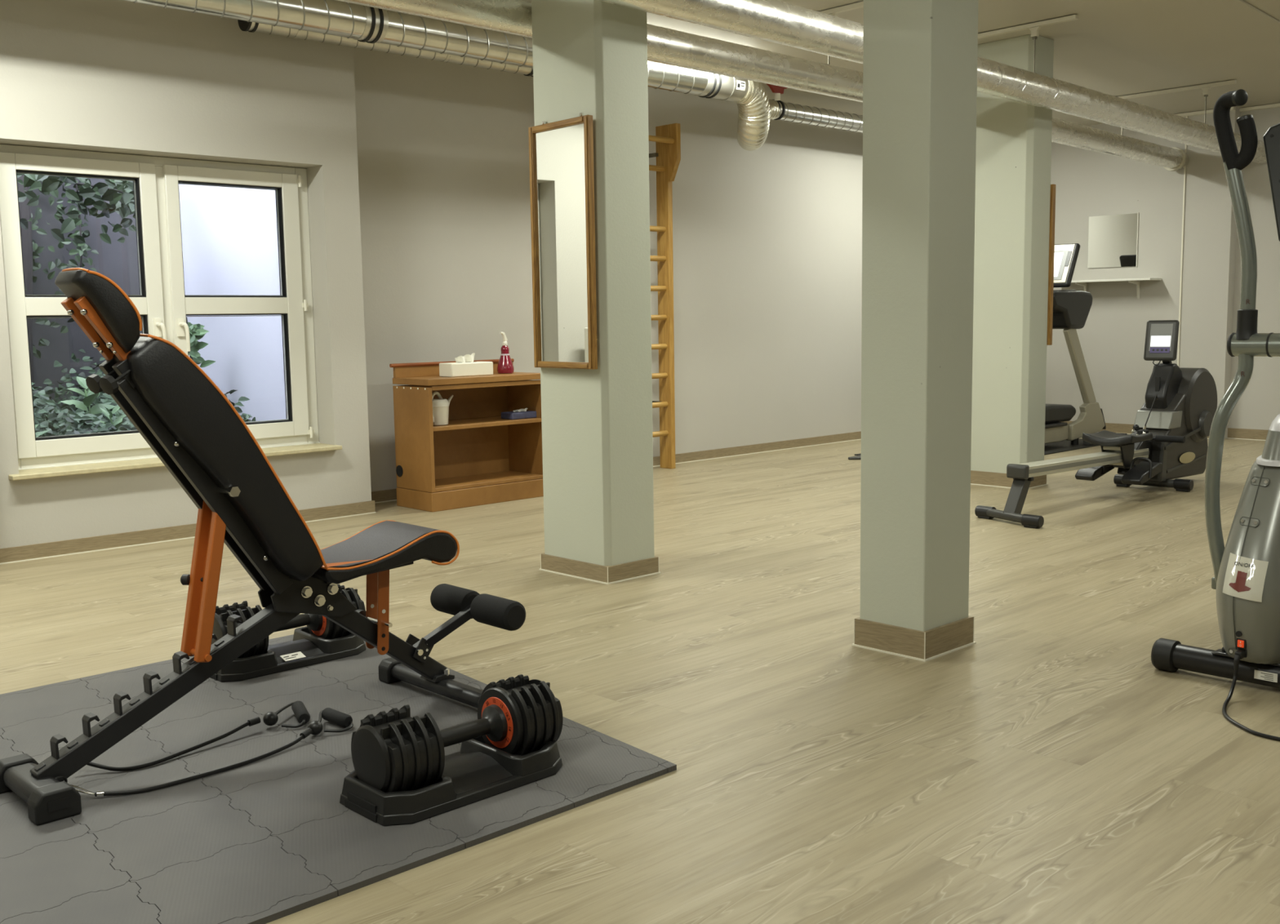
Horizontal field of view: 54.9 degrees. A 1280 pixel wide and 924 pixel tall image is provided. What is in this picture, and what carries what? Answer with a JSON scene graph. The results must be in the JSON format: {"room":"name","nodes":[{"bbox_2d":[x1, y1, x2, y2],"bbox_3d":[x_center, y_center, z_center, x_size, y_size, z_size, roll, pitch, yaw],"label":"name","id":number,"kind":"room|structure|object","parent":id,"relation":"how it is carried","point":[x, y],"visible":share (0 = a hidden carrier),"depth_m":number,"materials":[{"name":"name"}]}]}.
{"room":"gym","nodes":[
{"label":"gym","id":0,"kind":"room"},
{"bbox_2d":[0,0,371,548],"bbox_3d":[-4.394,-0.699,4.230,7.600,2.640,0.420,-7,9,-43],"label":"wall","id":1,"kind":"structure","parent":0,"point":[104,76],"depth_m":5.98,"materials":[{"name":"paint"}]},
{"bbox_2d":[0,143,342,480],"bbox_3d":[-2.312,-0.748,6.075,1.655,1.500,0.308,-7,9,-43],"label":"window","id":2,"kind":"structure","parent":1,"relation":"attached to","point":[163,306],"depth_m":6.07,"materials":[{"name":"white plastic"}]},
{"bbox_2d":[0,500,375,564],"bbox_3d":[-4.218,0.594,4.226,7.613,0.068,0.019,-7,9,-43],"label":"baseboard","id":3,"kind":"structure","parent":1,"relation":"attached to","point":[75,546],"depth_m":5.90,"materials":[{"name":"laminate"}]},
{"bbox_2d":[531,0,660,584],"bbox_3d":[-0.190,-0.853,5.006,0.297,2.640,0.431,-7,9,-43],"label":"pillar","id":4,"kind":"structure","parent":0,"point":[590,56],"depth_m":4.90,"materials":[{"name":"paint"}]},
{"bbox_2d":[528,112,597,369],"bbox_3d":[-0.308,-0.866,4.897,0.035,0.986,0.385,-7,9,-41],"label":"wall mirror","id":5,"kind":"object","parent":4,"relation":"attached to","point":[562,175],"visible":1,"depth_m":4.88,"materials":[{"name":"brown wood"}]},
{"bbox_2d":[353,47,862,491],"bbox_3d":[0.665,-1.379,9.406,6.930,2.640,0.300,-7,9,-43],"label":"wall","id":6,"kind":"structure","parent":0,"point":[767,239],"depth_m":8.78,"materials":[{"name":"paint"}]},
{"bbox_2d":[371,431,861,503],"bbox_3d":[0.723,-0.081,9.372,6.730,0.068,0.019,-7,9,-43],"label":"baseboard","id":7,"kind":"structure","parent":6,"relation":"attached to","point":[385,495],"depth_m":9.44,"materials":[{"name":"laminate"}]},
{"bbox_2d":[648,123,680,468],"bbox_3d":[-0.155,-1.084,8.230,0.957,2.352,0.295,-7,9,-43],"label":"wall bars","id":8,"kind":"object","parent":6,"relation":"attached to","point":[667,138],"visible":0.35,"depth_m":8.49,"materials":[{"name":"brown wood"}]},
{"bbox_2d":[0,437,1279,923],"bbox_3d":[1.319,0.626,3.525,14.630,0.001,9.940,-7,9,-43],"label":"floor","id":9,"kind":"structure","parent":0,"point":[1042,769],"depth_m":3.37,"materials":[{"name":"brown wood"}]},
{"bbox_2d":[0,634,676,923],"bbox_3d":[-1.101,0.721,2.977,1.919,0.012,1.780,-7,9,-43],"label":"foam mat","id":10,"kind":"object","parent":9,"relation":"on","point":[270,838],"visible":0.57,"depth_m":2.67,"materials":[{"name":"grey rubber"}]},
{"bbox_2d":[86,700,310,771],"bbox_3d":[-1.090,0.682,3.066,0.602,0.041,0.145,-7,9,-43],"label":"band","id":11,"kind":"object","parent":10,"relation":"on","point":[270,718],"visible":0.94,"depth_m":3.14,"materials":[{"name":"black rubber"}]},
{"bbox_2d":[55,707,353,797],"bbox_3d":[-1.004,0.688,2.933,0.136,0.058,0.723,5,9,40],"label":"band","id":12,"kind":"object","parent":10,"relation":"on","point":[314,727],"visible":0.86,"depth_m":2.97,"materials":[{"name":"black rubber"}]},
{"bbox_2d":[0,267,525,825],"bbox_3d":[-0.913,0.121,3.015,1.222,1.164,0.546,-7,9,-43],"label":"weight bench","id":13,"kind":"object","parent":10,"relation":"on","point":[242,503],"visible":0.98,"depth_m":2.90,"materials":[{"name":"black leather"}]},
{"bbox_2d":[210,584,365,681],"bbox_3d":[-1.108,0.517,3.821,0.498,0.196,0.243,-7,9,-43],"label":"dumbbell","id":14,"kind":"object","parent":10,"relation":"on","point":[322,640],"visible":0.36,"depth_m":3.78,"materials":[{"name":"black plastic"}]},
{"bbox_2d":[216,626,365,681],"bbox_3d":[-1.111,0.584,3.826,0.486,0.062,0.243,-7,9,-43],"label":"tray","id":15,"kind":"object","parent":10,"relation":"on","point":[308,646],"depth_m":3.78,"materials":[{"name":"grey plastic"}]},
{"bbox_2d":[339,735,562,826],"bbox_3d":[-0.418,0.696,2.778,0.486,0.062,0.243,-7,9,-43],"label":"tray","id":16,"kind":"object","parent":10,"relation":"on","point":[484,766],"depth_m":2.69,"materials":[{"name":"black plastic"}]},
{"bbox_2d":[339,674,563,826],"bbox_3d":[-0.415,0.629,2.773,0.498,0.196,0.243,-7,9,-43],"label":"dumbbell","id":17,"kind":"object","parent":10,"relation":"on","point":[402,774],"visible":1,"depth_m":2.70,"materials":[{"name":"black plastic"}]},
{"bbox_2d":[389,358,543,511],"bbox_3d":[-0.983,-0.177,7.191,0.876,0.816,0.361,-7,9,-43],"label":"bookcase","id":18,"kind":"object","parent":9,"relation":"on","point":[481,457],"visible":0.78,"depth_m":7.22,"materials":[{"name":"brown wood"}]},
{"bbox_2d":[431,391,453,426],"bbox_3d":[-1.119,-0.307,6.971,0.198,0.192,0.116,-7,9,-43],"label":"watering can","id":19,"kind":"object","parent":18,"relation":"on","point":[441,406],"visible":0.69,"depth_m":6.91,"materials":[{"name":"white ceramic"}]},
{"bbox_2d":[439,352,493,377],"bbox_3d":[-1.002,-0.562,7.100,0.295,0.131,0.125,-7,9,-43],"label":"tissue box","id":20,"kind":"object","parent":18,"relation":"on","point":[464,366],"visible":1,"depth_m":7.05,"materials":[{"name":"white cardboard"}]},
{"bbox_2d":[433,416,541,431],"bbox_3d":[-0.979,-0.227,7.191,0.782,0.022,0.339,-7,9,-43],"label":"shelf","id":21,"kind":"object","parent":18,"relation":"attached to","point":[454,422],"depth_m":7.19,"materials":[{"name":"brown wood"}]},
{"bbox_2d":[435,470,542,492],"bbox_3d":[-0.973,0.110,7.229,0.782,0.020,0.343,-7,9,-43],"label":"shelf","id":22,"kind":"object","parent":18,"relation":"attached to","point":[469,481],"depth_m":7.24,"materials":[{"name":"brown wood"}]},
{"bbox_2d":[497,331,514,373],"bbox_3d":[-0.806,-0.654,7.356,0.102,0.249,0.102,-7,9,-43],"label":"spray bottle","id":23,"kind":"object","parent":18,"relation":"on","point":[505,366],"visible":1,"depth_m":7.33,"materials":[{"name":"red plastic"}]},
{"bbox_2d":[501,408,536,419],"bbox_3d":[-0.709,-0.292,7.368,0.225,0.059,0.115,-7,9,-43],"label":"tissue box","id":24,"kind":"object","parent":18,"relation":"on","point":[522,413],"visible":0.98,"depth_m":7.31,"materials":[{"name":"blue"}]},
{"bbox_2d":[848,454,861,459],"bbox_3d":[1.649,-0.030,9.031,0.213,0.018,0.197,-7,9,-43],"label":"step platform","id":25,"kind":"object","parent":9,"relation":"on","point":[856,457],"visible":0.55,"depth_m":9.00,"materials":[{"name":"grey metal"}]},
{"bbox_2d":[854,439,1098,455],"bbox_3d":[2.737,-0.109,9.612,2.070,0.008,1.080,-7,9,-43],"label":"mat","id":26,"kind":"object","parent":9,"relation":"on","point":[1064,446],"visible":0.21,"depth_m":9.58,"materials":[{"name":"black rubber"}]},
{"bbox_2d":[1044,243,1106,444],"bbox_3d":[2.816,-0.900,9.583,1.980,1.568,0.855,-7,9,-43],"label":"treadmill","id":27,"kind":"object","parent":26,"relation":"on","point":[1071,308],"visible":0.38,"depth_m":9.57,"materials":[{"name":"silver metal"}]},
{"bbox_2d":[1053,289,1075,291],"bbox_3d":[3.000,-1.337,9.712,0.384,0.027,0.740,-7,9,-43],"label":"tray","id":28,"kind":"object","parent":27,"relation":"on","point":[1053,290],"depth_m":9.42,"materials":[{"name":"grey plastic"}]},
{"bbox_2d":[1052,290,1093,328],"bbox_3d":[3.033,-1.200,9.762,0.658,0.299,0.855,-7,9,-43],"label":"hood","id":29,"kind":"object","parent":27,"relation":"attached to","point":[1071,308],"depth_m":9.46,"materials":[{"name":"black"}]},
{"bbox_2d":[1083,440,1093,444],"bbox_3d":[3.705,-0.211,10.045,0.210,0.081,0.830,1,7,17],"label":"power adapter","id":30,"kind":"object","parent":9,"relation":"on","point":[1084,442],"visible":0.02,"depth_m":9.69,"materials":[{"name":"black plastic"}]},
{"bbox_2d":[974,320,1217,528],"bbox_3d":[2.643,-0.287,6.902,2.354,0.992,0.478,-7,9,-42],"label":"rowing machine","id":31,"kind":"object","parent":9,"relation":"on","point":[1167,442],"visible":0.99,"depth_m":7.24,"materials":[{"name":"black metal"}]},
{"bbox_2d":[1151,88,1279,688],"bbox_3d":[2.194,-0.254,3.795,1.581,1.661,0.596,-7,9,-43],"label":"elliptical trainer","id":32,"kind":"object","parent":9,"relation":"on","point":[1246,580],"visible":0.98,"depth_m":3.44,"materials":[{"name":"black metal"}]},
{"bbox_2d":[1235,631,1242,636],"bbox_3d":[1.633,0.469,3.359,0.005,0.016,0.016,-7,9,-43],"label":"socket","id":33,"kind":"object","parent":32,"relation":"attached to","point":[1238,633],"depth_m":3.36,"materials":[{"name":"black plastic"}]},
{"bbox_2d":[1237,640,1244,648],"bbox_3d":[1.639,0.496,3.362,0.004,0.020,0.017,-7,9,-43],"label":"rocker switch","id":34,"kind":"object","parent":32,"relation":"attached to","point":[1240,642],"depth_m":3.36,"materials":[{"name":"red plastic"}]},
{"bbox_2d":[1237,648,1246,657],"bbox_3d":[1.649,0.522,3.374,0.007,0.024,0.024,-7,9,-43],"label":"power socket","id":35,"kind":"object","parent":32,"relation":"attached to","point":[1244,649],"depth_m":3.37,"materials":[{"name":"black plastic"}]},
{"bbox_2d":[1260,672,1273,680],"bbox_3d":[1.721,0.589,3.382,0.001,0.016,0.033,-7,9,-43],"label":"print","id":36,"kind":"object","parent":32,"relation":"attached to","point":[1264,676],"depth_m":3.38,"materials":[{"name":"grey paper"}]},
{"bbox_2d":[1222,649,1279,741],"bbox_3d":[1.752,0.593,3.213,0.575,0.125,0.404,-7,9,-43],"label":"power cable","id":37,"kind":"object","parent":9,"relation":"on","point":[1239,655],"visible":1,"depth_m":3.28,"materials":[{"name":"black rubber"}]},
{"bbox_2d":[851,0,978,662],"bbox_3d":[0.857,-0.727,3.791,0.289,2.640,0.274,-7,9,-43],"label":"pillar","id":38,"kind":"structure","parent":0,"point":[920,56],"depth_m":3.74,"materials":[{"name":"paint"}]},
{"bbox_2d":[646,0,1279,125],"bbox_3d":[1.275,-2.078,3.067,14.830,0.200,10.140,-7,9,-43],"label":"ceiling","id":39,"kind":"structure","parent":0,"point":[1116,48],"depth_m":7.38,"materials":[{"name":"paint"}]},
{"bbox_2d":[237,19,533,76],"bbox_3d":[-1.037,-2.299,6.847,2.473,0.169,0.134,-7,9,-43],"label":"spiral duct","id":40,"kind":"object","parent":39,"relation":"attached to","point":[251,27],"visible":0.23,"depth_m":6.49,"materials":[{"name":"metal"}]},
{"bbox_2d":[120,0,748,102],"bbox_3d":[-1.837,-2.065,5.471,6.840,0.192,0.192,-7,9,-43],"label":"spiral duct","id":41,"kind":"object","parent":39,"relation":"hanging from","point":[363,24],"visible":0.62,"depth_m":6.04,"materials":[{"name":"metal"}]},
{"bbox_2d":[733,80,781,151],"bbox_3d":[0.774,-2.309,8.290,0.270,0.432,1.078,1,7,12],"label":"flexible hose","id":42,"kind":"object","parent":41,"relation":"attached to","point":[756,111],"visible":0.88,"depth_m":7.95,"materials":[{"name":"silver metal"}]},
{"bbox_2d":[773,100,862,133],"bbox_3d":[2.172,-2.655,9.908,3.432,0.136,0.136,-7,9,-43],"label":"spiral duct","id":43,"kind":"object","parent":42,"relation":"attached to","point":[790,112],"visible":0.34,"depth_m":9.03,"materials":[{"name":"metal"}]},
{"bbox_2d":[765,83,786,100],"bbox_3d":[0.947,-2.561,8.540,0.240,0.100,0.040,-7,9,-43],"label":"bracket","id":44,"kind":"object","parent":39,"relation":"attached to","point":[777,90],"visible":0.95,"depth_m":8.53,"materials":[{"name":"brown metal"}]},
{"bbox_2d":[818,1,863,64],"bbox_3d":[1.257,-2.192,6.180,0.032,0.285,1.250,-7,9,-43],"label":"hanger","id":45,"kind":"object","parent":39,"relation":"hanging from","point":[833,11],"visible":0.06,"depth_m":6.36,"materials":[{"name":"beige metal"}]},
{"bbox_2d":[335,0,1188,171],"bbox_3d":[0.285,-1.919,5.875,0.292,0.193,11.833,6,9,44],"label":"insulated pipe","id":46,"kind":"object","parent":45,"relation":"hanging from","point":[665,46],"visible":0.66,"depth_m":5.89,"materials":[{"name":"silver metal"}]},
{"bbox_2d":[597,0,1266,164],"bbox_3d":[0.782,-1.884,5.440,0.267,0.188,11.950,6,9,44],"label":"insulated pipe","id":47,"kind":"object","parent":45,"relation":"hanging from","point":[775,21],"visible":0.66,"depth_m":5.63,"materials":[{"name":"silver metal"}]},
{"bbox_2d":[977,14,1078,72],"bbox_3d":[1.988,-2.300,7.014,0.032,0.285,1.050,-7,9,-43],"label":"hanger","id":48,"kind":"object","parent":39,"relation":"hanging from","point":[1034,28],"visible":0.49,"depth_m":6.80,"materials":[{"name":"beige metal"}]},
{"bbox_2d":[1117,80,1236,135],"bbox_3d":[3.842,-2.544,8.908,0.032,0.295,0.885,-7,9,-43],"label":"hanger","id":49,"kind":"object","parent":39,"relation":"hanging from","point":[1206,87],"visible":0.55,"depth_m":8.79,"materials":[{"name":"beige metal"}]},
{"bbox_2d":[1237,0,1279,24],"bbox_3d":[3.994,-2.511,7.341,0.021,0.014,3.910,5,9,42],"label":"trim","id":50,"kind":"structure","parent":39,"relation":"attached to","point":[1242,2],"depth_m":6.59,"materials":[{"name":"paint"}]},
{"bbox_2d":[970,35,1053,488],"bbox_3d":[2.221,-1.175,7.463,0.277,2.640,0.457,-7,9,-43],"label":"pillar","id":51,"kind":"structure","parent":0,"point":[1013,153],"depth_m":7.35,"materials":[{"name":"paint"}]},
{"bbox_2d":[1046,184,1055,345],"bbox_3d":[2.346,-1.195,7.535,0.031,0.955,0.385,-7,9,-43],"label":"wall mirror","id":52,"kind":"object","parent":51,"relation":"attached to","point":[1052,202],"visible":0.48,"depth_m":7.39,"materials":[{"name":"brown wood"}]},
{"bbox_2d":[1045,106,1279,439],"bbox_3d":[6.570,-1.325,8.185,0.300,2.640,9.640,-7,9,-43],"label":"wall","id":53,"kind":"structure","parent":0,"point":[1088,184],"depth_m":10.22,"materials":[{"name":"paint"}]},
{"bbox_2d":[1087,212,1138,268],"bbox_3d":[4.043,-1.888,10.535,0.013,0.450,0.435,-7,9,-43],"label":"wall mirror","id":54,"kind":"object","parent":53,"relation":"attached to","point":[1113,240],"visible":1,"depth_m":10.53,"materials":[{"name":"silver glass"}]},
{"bbox_2d":[1071,277,1161,298],"bbox_3d":[3.967,-1.472,10.520,0.219,0.166,0.880,-7,9,-43],"label":"wall shelf","id":55,"kind":"object","parent":53,"relation":"attached to","point":[1135,281],"visible":0.79,"depth_m":10.39,"materials":[{"name":"white plastic"}]},
{"bbox_2d":[1063,421,1268,440],"bbox_3d":[6.518,-0.047,8.264,0.139,0.085,9.640,-7,9,-43],"label":"baseboard","id":56,"kind":"structure","parent":53,"relation":"attached to","point":[1234,433],"depth_m":10.06,"materials":[{"name":"laminate"}]},
{"bbox_2d":[1177,115,1187,366],"bbox_3d":[4.458,-1.557,10.144,0.011,2.570,0.012,-7,9,-43],"label":"pipe","id":57,"kind":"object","parent":53,"relation":"attached to","point":[1185,145],"depth_m":10.13,"materials":[{"name":"beige metal"}]},
{"bbox_2d":[1175,102,1279,116],"bbox_3d":[7.040,-2.550,7.370,0.160,0.024,8.000,-7,9,-43],"label":"trim","id":58,"kind":"structure","parent":53,"relation":"attached to","point":[1273,105],"depth_m":9.76,"materials":[{"name":"beige"}]},
{"label":"outside","id":59,"kind":"structure","parent":0,"visible":0},
{"bbox_3d":[-4.362,0.350,6.200,5.160,0.300,2.210,-7,9,-43],"label":"ground","id":60,"kind":"structure","parent":59,"visible":0},
{"bbox_2d":[17,174,35,395],"bbox_3d":[-3.935,-1.204,7.823,0.152,2.405,0.155,-7,9,-43],"label":"trunk","id":61,"kind":"object","parent":60,"relation":"on","point":[24,210],"visible":0.22,"depth_m":7.78,"materials":[{"name":"grey plant"}]},
{"bbox_2d":[31,349,255,437],"bbox_3d":[-3.549,-0.274,7.087,2.370,0.700,1.871,-7,9,-43],"label":"ivy","id":62,"kind":"object","parent":60,"relation":"on","point":[48,414],"visible":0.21,"depth_m":6.99,"materials":[{"name":"green plant"}]},
{"bbox_2d":[35,424,49,437],"bbox_3d":[-3.205,-0.087,6.352,0.334,0.220,0.288,-1,7,2],"label":"plant","id":63,"kind":"object","parent":62,"relation":"on","point":[37,433],"visible":0.09,"depth_m":6.37,"materials":[{"name":"green plant"}]},
{"bbox_2d":[61,376,115,414],"bbox_3d":[-3.209,-0.339,7.144,0.268,0.315,0.196,-1,7,-3],"label":"plant","id":64,"kind":"object","parent":62,"relation":"on","point":[90,397],"visible":0.69,"depth_m":7.12,"materials":[{"name":"green plant"}]},
{"bbox_2d":[97,405,126,432],"bbox_3d":[-2.968,-0.184,6.906,0.246,0.276,0.213,-1,7,3],"label":"plant","id":65,"kind":"object","parent":62,"relation":"on","point":[117,422],"visible":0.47,"depth_m":6.89,"materials":[{"name":"green plant"}]},
{"bbox_2d":[186,316,215,367],"bbox_3d":[-2.822,-0.467,7.818,0.240,0.901,0.239,-7,9,-43],"label":"shrub","id":66,"kind":"object","parent":60,"relation":"on","point":[197,331],"visible":0.23,"depth_m":7.78,"materials":[{"name":"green plant"}]},
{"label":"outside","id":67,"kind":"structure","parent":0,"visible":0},
{"bbox_2d":[17,173,136,244],"bbox_3d":[-3.642,-1.845,7.115,1.786,1.143,0.557,-4,7,-27],"label":"vine","id":68,"kind":"object","parent":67,"point":[110,193],"visible":0.47,"depth_m":7.33,"materials":[{"name":"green plant"}]},
{"bbox_2d":[17,173,82,192],"bbox_3d":[-3.590,-1.688,6.675,0.414,0.656,1.152,4,8,36],"label":"vine","id":69,"kind":"object","parent":68,"relation":"hanging from","point":[50,184],"visible":0.18,"depth_m":6.97,"materials":[{"name":"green plant"}]},
{"bbox_2d":[124,182,132,192],"bbox_3d":[-3.249,-2.059,7.813,0.553,0.810,0.463,3,8,32],"label":"vine","id":70,"kind":"object","parent":68,"relation":"hanging from","point":[126,190],"visible":0.02,"depth_m":7.57,"materials":[{"name":"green plant"}]},
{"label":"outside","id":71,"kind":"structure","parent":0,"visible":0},
{"bbox_2d":[28,176,142,436],"bbox_3d":[-5.244,-1.677,6.857,5.160,4.400,0.250,-7,9,-43],"label":"wall","id":72,"kind":"structure","parent":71,"point":[117,261],"depth_m":8.17,"materials":[{"name":"grey paint"}]},
{"bbox_2d":[25,288,49,346],"bbox_3d":[-4.028,-1.502,7.329,0.774,1.960,0.517,-3,7,-17],"label":"vine","id":73,"kind":"object","parent":72,"relation":"hanging from","point":[46,341],"visible":0.02,"depth_m":7.74,"materials":[{"name":"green plant"}]},
{"bbox_2d":[56,177,100,322],"bbox_3d":[-3.690,-1.848,7.978,0.329,1.872,0.422,-7,9,-43],"label":"vine","id":74,"kind":"object","parent":72,"relation":"hanging from","point":[82,249],"visible":0.24,"depth_m":7.94,"materials":[{"name":"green plant"}]},
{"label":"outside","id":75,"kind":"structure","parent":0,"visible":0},
{"bbox_2d":[178,183,286,421],"bbox_3d":[-2.635,-1.853,8.026,0.240,4.400,2.760,-7,9,-43],"label":"wall","id":76,"kind":"structure","parent":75,"point":[229,235],"depth_m":7.89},
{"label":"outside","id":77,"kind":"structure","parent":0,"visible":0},
{"bbox_2d":[31,179,93,358],"bbox_3d":[-4.350,-1.487,7.389,2.074,1.781,0.151,-7,9,-43],"label":"ivy","id":78,"kind":"object","parent":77,"point":[36,266],"visible":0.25,"depth_m":7.94,"materials":[{"name":"green plant"}]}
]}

